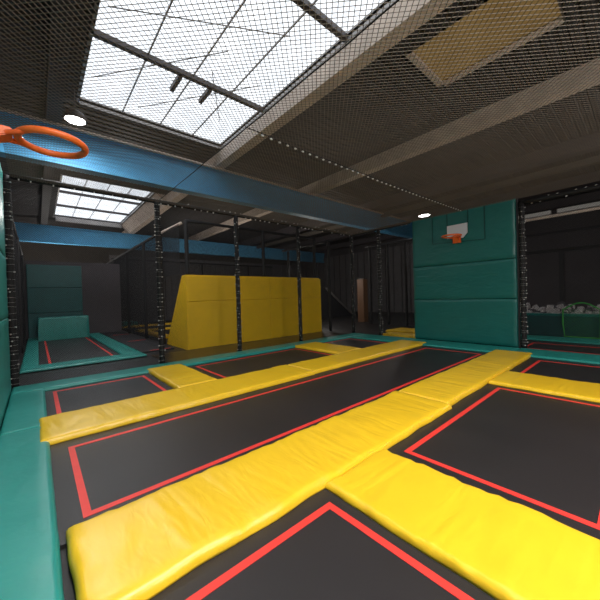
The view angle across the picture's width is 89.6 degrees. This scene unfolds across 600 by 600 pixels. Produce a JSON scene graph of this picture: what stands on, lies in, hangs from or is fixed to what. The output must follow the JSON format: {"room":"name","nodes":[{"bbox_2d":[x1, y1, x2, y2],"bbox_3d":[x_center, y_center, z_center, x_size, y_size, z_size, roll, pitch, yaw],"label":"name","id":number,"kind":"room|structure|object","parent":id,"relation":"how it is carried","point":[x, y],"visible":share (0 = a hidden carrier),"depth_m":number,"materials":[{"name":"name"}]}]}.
{"room":"indoor trampoline park","nodes":[
{"label":"indoor trampoline park","id":0,"kind":"room"},
{"bbox_2d":[24,260,121,339],"bbox_3d":[-10.689,-0.039,13.932,4.200,3.420,0.150,-2,1,-41],"label":"wall partition","id":1,"kind":"structure","parent":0,"point":[92,316],"depth_m":14.65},
{"bbox_2d":[26,264,82,337],"bbox_3d":[-10.926,0.062,13.539,1.920,3.230,0.110,-2,1,-41],"label":"wall","id":2,"kind":"structure","parent":1,"relation":"attached to","point":[77,283],"depth_m":13.41,"materials":[{"name":"teal plastic"}]},
{"bbox_2d":[20,241,286,319],"bbox_3d":[-9.905,-1.585,27.272,23.000,6.390,0.100,-2,1,-41],"label":"wall","id":3,"kind":"structure","parent":0,"point":[92,254],"depth_m":22.04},
{"bbox_2d":[40,0,76,224],"bbox_3d":[-6.712,-4.350,8.139,0.260,0.400,33.000,-2,1,-41],"label":"beam","id":4,"kind":"structure","parent":3,"relation":"attached to","point":[46,203],"depth_m":5.37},
{"bbox_2d":[122,0,456,233],"bbox_3d":[-3.563,-4.476,10.885,0.300,0.400,33.000,-2,1,-41],"label":"beam","id":5,"kind":"structure","parent":3,"relation":"attached to","point":[312,77],"depth_m":5.83,"materials":[{"name":"concrete"}]},
{"bbox_2d":[188,57,599,240],"bbox_3d":[-0.361,-4.603,13.677,0.300,0.400,33.000,-2,1,-41],"label":"beam","id":6,"kind":"structure","parent":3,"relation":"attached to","point":[504,116],"depth_m":7.95,"materials":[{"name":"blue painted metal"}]},
{"bbox_2d":[227,155,599,256],"bbox_3d":[3.545,-4.508,17.079,0.250,0.200,33.000,-2,1,-41],"label":"beam","id":7,"kind":"structure","parent":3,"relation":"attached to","point":[420,205],"depth_m":12.42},
{"bbox_2d":[239,132,599,245],"bbox_3d":[2.765,-4.728,16.403,0.450,0.400,33.000,-2,1,-41],"label":"beam","id":8,"kind":"structure","parent":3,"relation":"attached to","point":[495,165],"depth_m":11.48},
{"bbox_2d":[275,170,599,248],"bbox_3d":[6.005,-4.856,19.228,0.600,0.400,33.000,-2,1,-41],"label":"trim","id":9,"kind":"structure","parent":3,"relation":"attached to","point":[592,183],"depth_m":13.97,"materials":[{"name":"black metal"}]},
{"bbox_2d":[304,191,599,252],"bbox_3d":[8.642,-4.961,21.527,0.500,0.400,33.000,-2,1,-41],"label":"trim","id":10,"kind":"structure","parent":3,"relation":"attached to","point":[566,200],"depth_m":16.26,"materials":[{"name":"black metal"}]},
{"bbox_2d":[109,255,305,321],"bbox_3d":[-6.106,-0.972,26.422,17.970,4.720,0.040,-2,1,-41],"label":"wall","id":11,"kind":"structure","parent":0,"point":[111,256],"depth_m":23.75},
{"bbox_2d":[1,311,591,599],"bbox_3d":[1.060,1.374,14.832,23.000,0.120,33.000,-2,1,-41],"label":"floor","id":12,"kind":"structure","parent":0,"point":[68,585],"depth_m":7.38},
{"bbox_2d":[0,164,10,429],"bbox_3d":[-2.208,-0.347,1.843,0.145,3.827,8.733,-2,1,-41],"label":"wall","id":13,"kind":"structure","parent":12,"relation":"on","point":[5,378],"depth_m":4.55,"materials":[{"name":"teal plastic"}]},
{"bbox_2d":[0,125,88,158],"bbox_3d":[-2.259,-1.319,2.560,0.778,0.230,0.516,-2,1,-41],"label":"basketball hoop","id":14,"kind":"object","parent":13,"relation":"attached to","point":[7,133],"visible":1,"depth_m":2.52,"materials":[{"name":"orange paint"}]},
{"bbox_2d":[12,213,26,360],"bbox_3d":[-8.493,-0.173,9.093,0.142,3.673,9.670,-2,1,-41],"label":"fence","id":15,"kind":"object","parent":12,"relation":"on","point":[23,330],"visible":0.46,"depth_m":9.50,"materials":[{"name":"black fabric"}]},
{"bbox_2d":[0,389,46,435],"bbox_3d":[-3.867,1.535,4.269,0.434,0.058,2.052,-2,1,-41],"label":"pad","id":16,"kind":"object","parent":12,"relation":"on","point":[24,410],"visible":0.88,"depth_m":4.07,"materials":[{"name":"teal leather"}]},
{"bbox_2d":[21,338,38,366],"bbox_3d":[-8.900,1.616,10.030,0.335,0.058,7.752,-2,1,-41],"label":"pad","id":17,"kind":"object","parent":12,"relation":"on","point":[31,342],"visible":0.8,"depth_m":8.73,"materials":[{"name":"teal plastic"}]},
{"bbox_2d":[0,427,63,599],"bbox_3d":[-1.437,1.496,1.481,0.437,0.060,5.353,-2,1,-41],"label":"pad","id":18,"kind":"object","parent":12,"relation":"on","point":[30,557],"visible":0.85,"depth_m":2.00,"materials":[{"name":"teal leather"}]},
{"bbox_2d":[38,337,118,364],"bbox_3d":[-7.942,1.620,10.500,1.770,0.023,7.700,-2,1,-41],"label":"trampoline","id":19,"kind":"object","parent":12,"relation":"on","point":[87,341],"visible":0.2,"depth_m":9.66,"materials":[{"name":"black fabric"}]},
{"bbox_2d":[38,315,89,341],"bbox_3d":[-10.128,1.171,12.979,1.709,0.943,0.918,-2,1,-41],"label":"block","id":20,"kind":"object","parent":19,"relation":"on","point":[83,317],"visible":0.8,"depth_m":12.61,"materials":[{"name":"teal leather"}]},
{"bbox_2d":[19,352,146,373],"bbox_3d":[-5.321,1.538,7.612,2.553,0.059,0.604,-2,1,-41],"label":"pad","id":21,"kind":"object","parent":12,"relation":"on","point":[105,358],"visible":0.75,"depth_m":7.37,"materials":[{"name":"teal plastic"}]},
{"bbox_2d":[45,373,172,415],"bbox_3d":[-3.153,1.542,5.064,1.690,0.023,1.910,-2,1,-41],"label":"trampoline","id":22,"kind":"object","parent":12,"relation":"on","point":[73,398],"visible":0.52,"depth_m":5.01,"materials":[{"name":"black fabric"}]},
{"bbox_2d":[89,333,139,353],"bbox_3d":[-7.287,1.552,11.435,0.496,0.058,7.754,-2,1,-41],"label":"pad","id":23,"kind":"object","parent":12,"relation":"on","point":[99,338],"visible":0.58,"depth_m":10.26,"materials":[{"name":"teal plastic"}]},
{"bbox_2d":[101,331,128,335],"bbox_3d":[-9.010,1.593,14.570,0.930,0.043,2.840,-2,1,-41],"label":"mat","id":24,"kind":"object","parent":12,"relation":"on","point":[118,332],"visible":0.37,"depth_m":14.12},
{"bbox_2d":[107,334,147,342],"bbox_3d":[-7.105,1.563,12.384,0.930,0.043,2.840,-2,1,-41],"label":"mat","id":25,"kind":"object","parent":12,"relation":"on","point":[121,340],"visible":0.69,"depth_m":12.19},
{"bbox_2d":[11,352,246,394],"bbox_3d":[-3.222,1.489,6.564,4.423,0.058,0.568,-2,1,-41],"label":"pad","id":26,"kind":"object","parent":12,"relation":"on","point":[70,382],"visible":0.94,"depth_m":5.96,"materials":[{"name":"teal plastic"}]},
{"bbox_2d":[107,222,181,342],"bbox_3d":[-7.799,-0.377,13.973,0.197,3.923,12.630,-2,1,-41],"label":"fence","id":27,"kind":"object","parent":12,"relation":"on","point":[130,252],"visible":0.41,"depth_m":12.16,"materials":[{"name":"black fabric"}]},
{"bbox_2d":[123,340,173,352],"bbox_3d":[-5.200,1.532,10.198,0.930,0.043,2.840,-2,1,-41],"label":"mat","id":28,"kind":"object","parent":12,"relation":"on","point":[135,344],"visible":0.55,"depth_m":9.91,"materials":[{"name":"black fabric"}]},
{"bbox_2d":[39,365,314,444],"bbox_3d":[-1.509,1.448,4.779,3.987,0.081,0.892,-2,1,-41],"label":"pad","id":29,"kind":"object","parent":12,"relation":"on","point":[61,427],"visible":0.98,"depth_m":4.18,"materials":[{"name":"leather"}]},
{"bbox_2d":[3,173,355,390],"bbox_3d":[-1.569,-0.474,8.508,9.700,3.880,0.157,-2,1,-41],"label":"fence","id":30,"kind":"object","parent":12,"relation":"on","point":[7,198],"visible":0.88,"depth_m":6.95,"materials":[{"name":"black fabric"}]},
{"bbox_2d":[0,0,599,234],"bbox_3d":[1.826,-2.364,4.540,9.442,0.072,10.402,-2,1,-41],"label":"net","id":31,"kind":"object","parent":30,"relation":"attached to","point":[571,158],"visible":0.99,"depth_m":3.77,"materials":[{"name":"black fabric"}]},
{"bbox_2d":[147,364,216,388],"bbox_3d":[-2.353,1.464,5.900,0.731,0.074,1.930,-2,1,-41],"label":"pad","id":32,"kind":"object","parent":12,"relation":"on","point":[175,376],"visible":0.87,"depth_m":5.71,"materials":[{"name":"plastic"}]},
{"bbox_2d":[112,258,272,321],"bbox_3d":[-7.087,-0.679,23.016,12.402,4.273,0.136,-2,1,-41],"label":"fence","id":33,"kind":"object","parent":12,"relation":"on","point":[192,263],"visible":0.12,"depth_m":21.82,"materials":[{"name":"black fabric"}]},
{"bbox_2d":[167,275,321,349],"bbox_3d":[-1.890,0.301,11.666,5.691,2.275,1.960,-2,1,-41],"label":"wedge","id":34,"kind":"object","parent":12,"relation":"on","point":[182,302],"visible":0.63,"depth_m":10.28,"materials":[{"name":"yellow leather"}]},
{"bbox_2d":[183,219,315,277],"bbox_3d":[-1.440,-1.710,11.065,5.572,1.723,0.134,-2,1,-41],"label":"fence","id":35,"kind":"object","parent":34,"relation":"on","point":[187,272],"visible":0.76,"depth_m":10.62,"materials":[{"name":"black fabric"}]},
{"bbox_2d":[152,332,342,362],"bbox_3d":[-1.122,1.428,9.992,6.650,0.015,1.530,-2,1,-41],"label":"walkway","id":36,"kind":"object","parent":12,"relation":"on","point":[328,334],"visible":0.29,"depth_m":9.32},
{"bbox_2d":[66,391,451,599],"bbox_3d":[0.225,1.420,2.913,3.898,0.080,0.835,-2,1,-41],"label":"pad","id":37,"kind":"object","parent":12,"relation":"on","point":[135,550],"visible":0.97,"depth_m":2.10,"materials":[{"name":"leather"}]},
{"bbox_2d":[187,348,333,378],"bbox_3d":[-0.791,1.448,7.123,3.360,0.023,1.910,-2,1,-41],"label":"trampoline","id":38,"kind":"object","parent":12,"relation":"on","point":[246,364],"visible":0.56,"depth_m":7.01,"materials":[{"name":"black fabric"}]},
{"bbox_2d":[50,346,485,548],"bbox_3d":[1.000,1.418,5.243,8.190,0.023,1.820,-2,1,-41],"label":"trampoline","id":39,"kind":"object","parent":12,"relation":"on","point":[96,474],"visible":0.85,"depth_m":3.39,"materials":[{"name":"black fabric"}]},
{"bbox_2d":[237,333,363,355],"bbox_3d":[0.353,1.347,9.681,5.073,0.059,0.569,-2,1,-41],"label":"pad","id":40,"kind":"object","parent":12,"relation":"on","point":[345,336],"visible":0.94,"depth_m":9.03,"materials":[{"name":"teal plastic"}]},
{"bbox_2d":[282,240,331,330],"bbox_3d":[0.351,-0.622,14.374,0.491,3.923,3.336,-2,1,-41],"label":"fence","id":41,"kind":"object","parent":12,"relation":"on","point":[327,241],"visible":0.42,"depth_m":13.29,"materials":[{"name":"black plastic"}]},
{"bbox_2d":[150,489,495,599],"bbox_3d":[0.122,1.492,1.146,1.800,0.023,1.800,-2,1,-41],"label":"trampoline","id":42,"kind":"object","parent":12,"relation":"on","point":[324,548],"visible":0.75,"depth_m":1.67,"materials":[{"name":"black fabric"}]},
{"bbox_2d":[295,342,360,353],"bbox_3d":[0.753,1.340,8.516,0.887,0.075,1.830,-2,1,-41],"label":"pad","id":43,"kind":"object","parent":12,"relation":"on","point":[314,346],"visible":0.88,"depth_m":8.34,"materials":[{"name":"plastic"}]},
{"bbox_2d":[321,288,351,318],"bbox_3d":[1.273,0.129,20.619,6.000,2.220,1.380,-2,1,-41],"label":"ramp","id":44,"kind":"object","parent":12,"relation":"on","point":[334,303],"visible":0.32,"depth_m":20.70,"materials":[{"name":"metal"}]},
{"bbox_2d":[325,338,387,347],"bbox_3d":[1.722,1.349,9.314,1.750,0.023,1.910,-2,1,-41],"label":"trampoline","id":45,"kind":"object","parent":12,"relation":"on","point":[352,342],"visible":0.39,"depth_m":9.43,"materials":[{"name":"black fabric"}]},
{"bbox_2d":[288,340,425,373],"bbox_3d":[1.702,1.321,7.584,4.558,0.080,0.845,-2,1,-41],"label":"pad","id":46,"kind":"object","parent":12,"relation":"on","point":[322,364],"visible":0.94,"depth_m":7.04,"materials":[{"name":"plastic"}]},
{"bbox_2d":[357,278,368,321],"bbox_3d":[3.473,0.010,16.721,0.400,2.420,0.450,-2,1,-41],"label":"column","id":47,"kind":"structure","parent":12,"relation":"on","point":[361,280],"depth_m":16.56,"materials":[{"name":"brown wood"}]},
{"bbox_2d":[351,334,412,341],"bbox_3d":[2.717,1.274,10.141,0.903,0.054,1.856,-2,1,-41],"label":"pad","id":48,"kind":"object","parent":12,"relation":"on","point":[365,336],"visible":0.85,"depth_m":10.01,"materials":[{"name":"teal leather"}]},
{"bbox_2d":[352,221,412,337],"bbox_3d":[2.845,-0.630,10.699,0.160,3.880,2.342,-2,1,-41],"label":"fence","id":49,"kind":"object","parent":12,"relation":"on","point":[380,294],"visible":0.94,"depth_m":10.67,"materials":[{"name":"black fabric"}]},
{"bbox_2d":[365,238,414,325],"bbox_3d":[5.115,-0.807,13.886,0.142,4.023,5.002,-2,1,-41],"label":"fence","id":50,"kind":"object","parent":12,"relation":"on","point":[405,268],"visible":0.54,"depth_m":14.72,"materials":[{"name":"black fabric"}]},
{"bbox_2d":[383,332,414,337],"bbox_3d":[3.880,1.239,10.527,0.608,0.087,2.006,-2,1,-41],"label":"pad","id":51,"kind":"object","parent":12,"relation":"on","point":[404,335],"visible":0.44,"depth_m":10.63,"materials":[{"name":"leather"}]},
{"bbox_2d":[385,327,414,333],"bbox_3d":[4.591,1.205,11.611,1.109,0.086,2.308,-2,1,-41],"label":"pad","id":52,"kind":"object","parent":12,"relation":"on","point":[400,329],"visible":0.32,"depth_m":11.84,"materials":[{"name":"leather"}]},
{"bbox_2d":[325,448,599,599],"bbox_3d":[1.200,1.410,1.796,0.824,0.068,2.172,-2,1,-41],"label":"pad","id":53,"kind":"object","parent":12,"relation":"on","point":[508,550],"visible":1,"depth_m":1.82,"materials":[{"name":"leather"}]},
{"bbox_2d":[409,338,519,352],"bbox_3d":[4.260,1.249,8.369,0.906,0.054,2.855,-2,1,-41],"label":"pad","id":54,"kind":"object","parent":12,"relation":"on","point":[432,343],"visible":0.79,"depth_m":8.04,"materials":[{"name":"teal plastic"}]},
{"bbox_2d":[399,349,531,405],"bbox_3d":[3.352,1.294,5.653,4.450,0.082,0.765,-2,1,-41],"label":"pad","id":55,"kind":"object","parent":12,"relation":"on","point":[451,386],"visible":0.94,"depth_m":5.01,"materials":[{"name":"plastic"}]},
{"bbox_2d":[412,198,520,347],"bbox_3d":[4.612,-0.641,8.698,0.145,3.844,2.803,-2,1,-41],"label":"wall","id":56,"kind":"structure","parent":12,"relation":"on","point":[466,291],"depth_m":8.42,"materials":[{"name":"teal leather"}]},
{"bbox_2d":[441,233,461,243],"bbox_3d":[4.242,-1.730,8.416,0.636,0.230,0.524,-2,1,-41],"label":"basketball hoop","id":57,"kind":"object","parent":56,"relation":"attached to","point":[456,237],"visible":1,"depth_m":8.53,"materials":[{"name":"orange paint"}]},
{"bbox_2d":[432,206,484,244],"bbox_3d":[4.477,-2.080,8.639,0.031,0.910,1.440,-2,1,-41],"label":"basketball backboard","id":58,"kind":"object","parent":56,"relation":"attached to","point":[462,228],"visible":0.86,"depth_m":8.56,"materials":[{"name":"white plastic"}]},
{"bbox_2d":[388,384,599,539],"bbox_3d":[2.502,1.397,3.222,3.200,0.023,1.800,-2,1,-41],"label":"trampoline","id":59,"kind":"object","parent":12,"relation":"on","point":[540,452],"visible":0.77,"depth_m":2.85,"materials":[{"name":"black fabric"}]},
{"bbox_2d":[488,371,599,402],"bbox_3d":[4.108,1.299,4.357,0.929,0.059,2.206,-2,1,-41],"label":"pad","id":60,"kind":"object","parent":12,"relation":"on","point":[586,391],"visible":1,"depth_m":4.56,"materials":[{"name":"plastic"}]},
{"bbox_2d":[510,357,599,383],"bbox_3d":[5.022,1.297,5.420,1.890,0.023,1.800,-2,1,-41],"label":"trampoline","id":61,"kind":"object","parent":12,"relation":"on","point":[577,371],"visible":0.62,"depth_m":5.62,"materials":[{"name":"black fabric"}]},
{"bbox_2d":[516,348,599,364],"bbox_3d":[6.094,1.220,6.287,0.935,0.054,2.704,-2,1,-41],"label":"pad","id":62,"kind":"object","parent":12,"relation":"on","point":[536,353],"visible":0.8,"depth_m":6.52,"materials":[{"name":"teal plastic"}]},
{"bbox_2d":[518,184,599,354],"bbox_3d":[7.104,-0.639,5.880,0.165,3.760,4.696,-2,1,-41],"label":"fence","id":63,"kind":"object","parent":12,"relation":"on","point":[523,287],"visible":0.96,"depth_m":7.15,"materials":[{"name":"black nylon netting"},{"name":"black metal"}]},
{"bbox_2d":[518,206,599,336],"bbox_3d":[8.732,-0.789,8.902,0.142,3.893,7.069,-2,1,-41],"label":"fence","id":64,"kind":"object","parent":12,"relation":"on","point":[587,209],"visible":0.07,"depth_m":9.46,"materials":[{"name":"black fabric"}]},
{"bbox_2d":[520,311,599,337],"bbox_3d":[10.282,0.739,10.010,3.400,0.720,7.600,-2,1,-41],"label":"pit","id":65,"kind":"object","parent":12,"relation":"on","point":[530,314],"visible":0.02,"depth_m":9.68,"materials":[{"name":"black fabric"}]},
{"bbox_2d":[527,340,599,354],"bbox_3d":[7.152,1.212,7.343,1.650,0.023,2.900,-2,1,-41],"label":"trampoline","id":66,"kind":"object","parent":12,"relation":"on","point":[529,346],"visible":0.69,"depth_m":7.75,"materials":[{"name":"black fabric"}]},
{"bbox_2d":[527,335,599,344],"bbox_3d":[8.081,1.138,8.252,0.857,0.054,3.854,-2,1,-41],"label":"pad","id":67,"kind":"object","parent":12,"relation":"on","point":[528,337],"visible":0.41,"depth_m":8.61,"materials":[{"name":"teal leather"}]},
{"bbox_2d":[562,302,599,338],"bbox_3d":[8.441,0.603,9.071,0.044,1.082,0.884,-2,1,-41],"label":"goal","id":68,"kind":"object","parent":12,"relation":"on","point":[590,337],"visible":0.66,"depth_m":9.11,"materials":[{"name":"green fabric"}]},
{"bbox_2d":[0,0,599,250],"bbox_3d":[0.874,-4.917,14.758,23.000,0.130,33.000,-2,1,-41],"label":"ceiling","id":69,"kind":"structure","parent":0,"point":[318,170],"depth_m":8.13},
{"bbox_2d":[63,86,86,125],"bbox_3d":[-4.824,-4.211,6.467,0.420,0.750,0.420,-2,1,-41],"label":"lamp","id":70,"kind":"object","parent":69,"relation":"hanging from","point":[67,111],"visible":0.65,"depth_m":6.40,"materials":[{"name":"white"}]},
{"bbox_2d":[64,115,84,124],"bbox_3d":[-4.813,-3.844,6.471,0.370,0.001,0.370,-2,1,-41],"label":"diffuser","id":71,"kind":"object","parent":70,"relation":"attached to","point":[77,121],"depth_m":6.47,"materials":[{"name":"white plastic"}]},
{"bbox_2d":[56,217,121,227],"bbox_3d":[-11.952,-4.403,17.237,3.100,0.200,0.160,-2,1,-41],"label":"trim","id":72,"kind":"structure","parent":69,"relation":"attached to","point":[58,218],"depth_m":17.12,"materials":[{"name":"grey metal"}]},
{"bbox_2d":[53,175,155,223],"bbox_3d":[-9.762,-4.622,14.638,3.220,0.170,7.120,-2,1,-41],"label":"window","id":73,"kind":"structure","parent":69,"relation":"attached to","point":[70,192],"depth_m":14.70,"materials":[{"name":"grey glass"}]},
{"bbox_2d":[122,194,165,232],"bbox_3d":[-8.470,-4.406,15.960,0.430,0.370,7.300,-2,1,-41],"label":"trim","id":74,"kind":"structure","parent":69,"relation":"attached to","point":[132,222],"depth_m":15.69,"materials":[{"name":"concrete"}]},
{"bbox_2d":[76,0,395,147],"bbox_3d":[-0.648,-4.772,4.575,3.680,0.170,9.770,-2,1,-41],"label":"window","id":75,"kind":"structure","parent":69,"relation":"attached to","point":[300,2],"depth_m":6.03,"materials":[{"name":"grey glass"}]},
{"bbox_2d":[401,0,567,88],"bbox_3d":[3.344,-4.902,5.608,1.620,0.170,2.280,-2,1,-41],"label":"ceiling panel","id":76,"kind":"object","parent":69,"relation":"attached to","point":[510,4],"depth_m":5.65,"materials":[{"name":"beige"}]},
{"bbox_2d":[289,209,599,312],"bbox_3d":[9.669,-2.105,22.382,0.100,6.390,33.000,-2,1,-41],"label":"wall","id":77,"kind":"structure","parent":0,"point":[357,249],"depth_m":16.89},
{"bbox_2d":[292,244,414,312],"bbox_3d":[4.809,-1.611,27.811,0.080,5.320,17.180,-2,1,-41],"label":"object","id":78,"kind":"structure","parent":77,"relation":"attached to","point":[336,286],"depth_m":26.48,"materials":[{"name":"black fabric"}]},
{"bbox_2d":[518,210,551,219],"bbox_3d":[13.505,-4.960,17.707,0.090,0.340,1.950,-2,1,-41],"label":"window","id":79,"kind":"structure","parent":77,"relation":"in","point":[534,215],"depth_m":17.44,"materials":[{"name":"grey glass"}]},
{"bbox_2d":[519,225,599,301],"bbox_3d":[15.519,-1.492,15.533,0.120,4.740,15.000,-2,1,-41],"label":"trim","id":80,"kind":"structure","parent":77,"relation":"attached to","point":[583,228],"depth_m":16.69,"materials":[{"name":"black metal"}]},
{"bbox_2d":[556,201,599,213],"bbox_3d":[14.934,-4.983,16.067,0.090,0.340,2.000,-2,1,-41],"label":"window","id":81,"kind":"structure","parent":77,"relation":"in","point":[598,203],"depth_m":16.13,"materials":[{"name":"grey glass"}]},
{"bbox_3d":[-7.734,-1.413,7.208,0.100,6.390,33.000,-2,1,-41],"label":"wall","id":82,"kind":"structure","parent":0,"visible":0},
{"bbox_2d":[14,222,324,262],"bbox_3d":[-6.259,-3.871,22.986,23.000,0.925,0.320,-2,1,-41],"label":"beam","id":83,"kind":"structure","parent":82,"relation":"attached to","point":[46,237],"depth_m":18.42,"materials":[{"name":"blue metal"}]},
{"bbox_2d":[0,107,411,221],"bbox_3d":[1.815,-4.442,13.700,23.000,0.050,0.080,-2,1,-41],"label":"beam","id":84,"kind":"structure","parent":82,"relation":"attached to","point":[2,109],"depth_m":8.34,"materials":[{"name":"metal"}]},
{"bbox_2d":[0,111,412,238],"bbox_3d":[1.690,-3.998,13.864,23.000,0.925,0.320,-2,1,-41],"label":"beam","id":85,"kind":"structure","parent":82,"relation":"attached to","point":[2,152],"depth_m":8.97,"materials":[{"name":"blue metal"}]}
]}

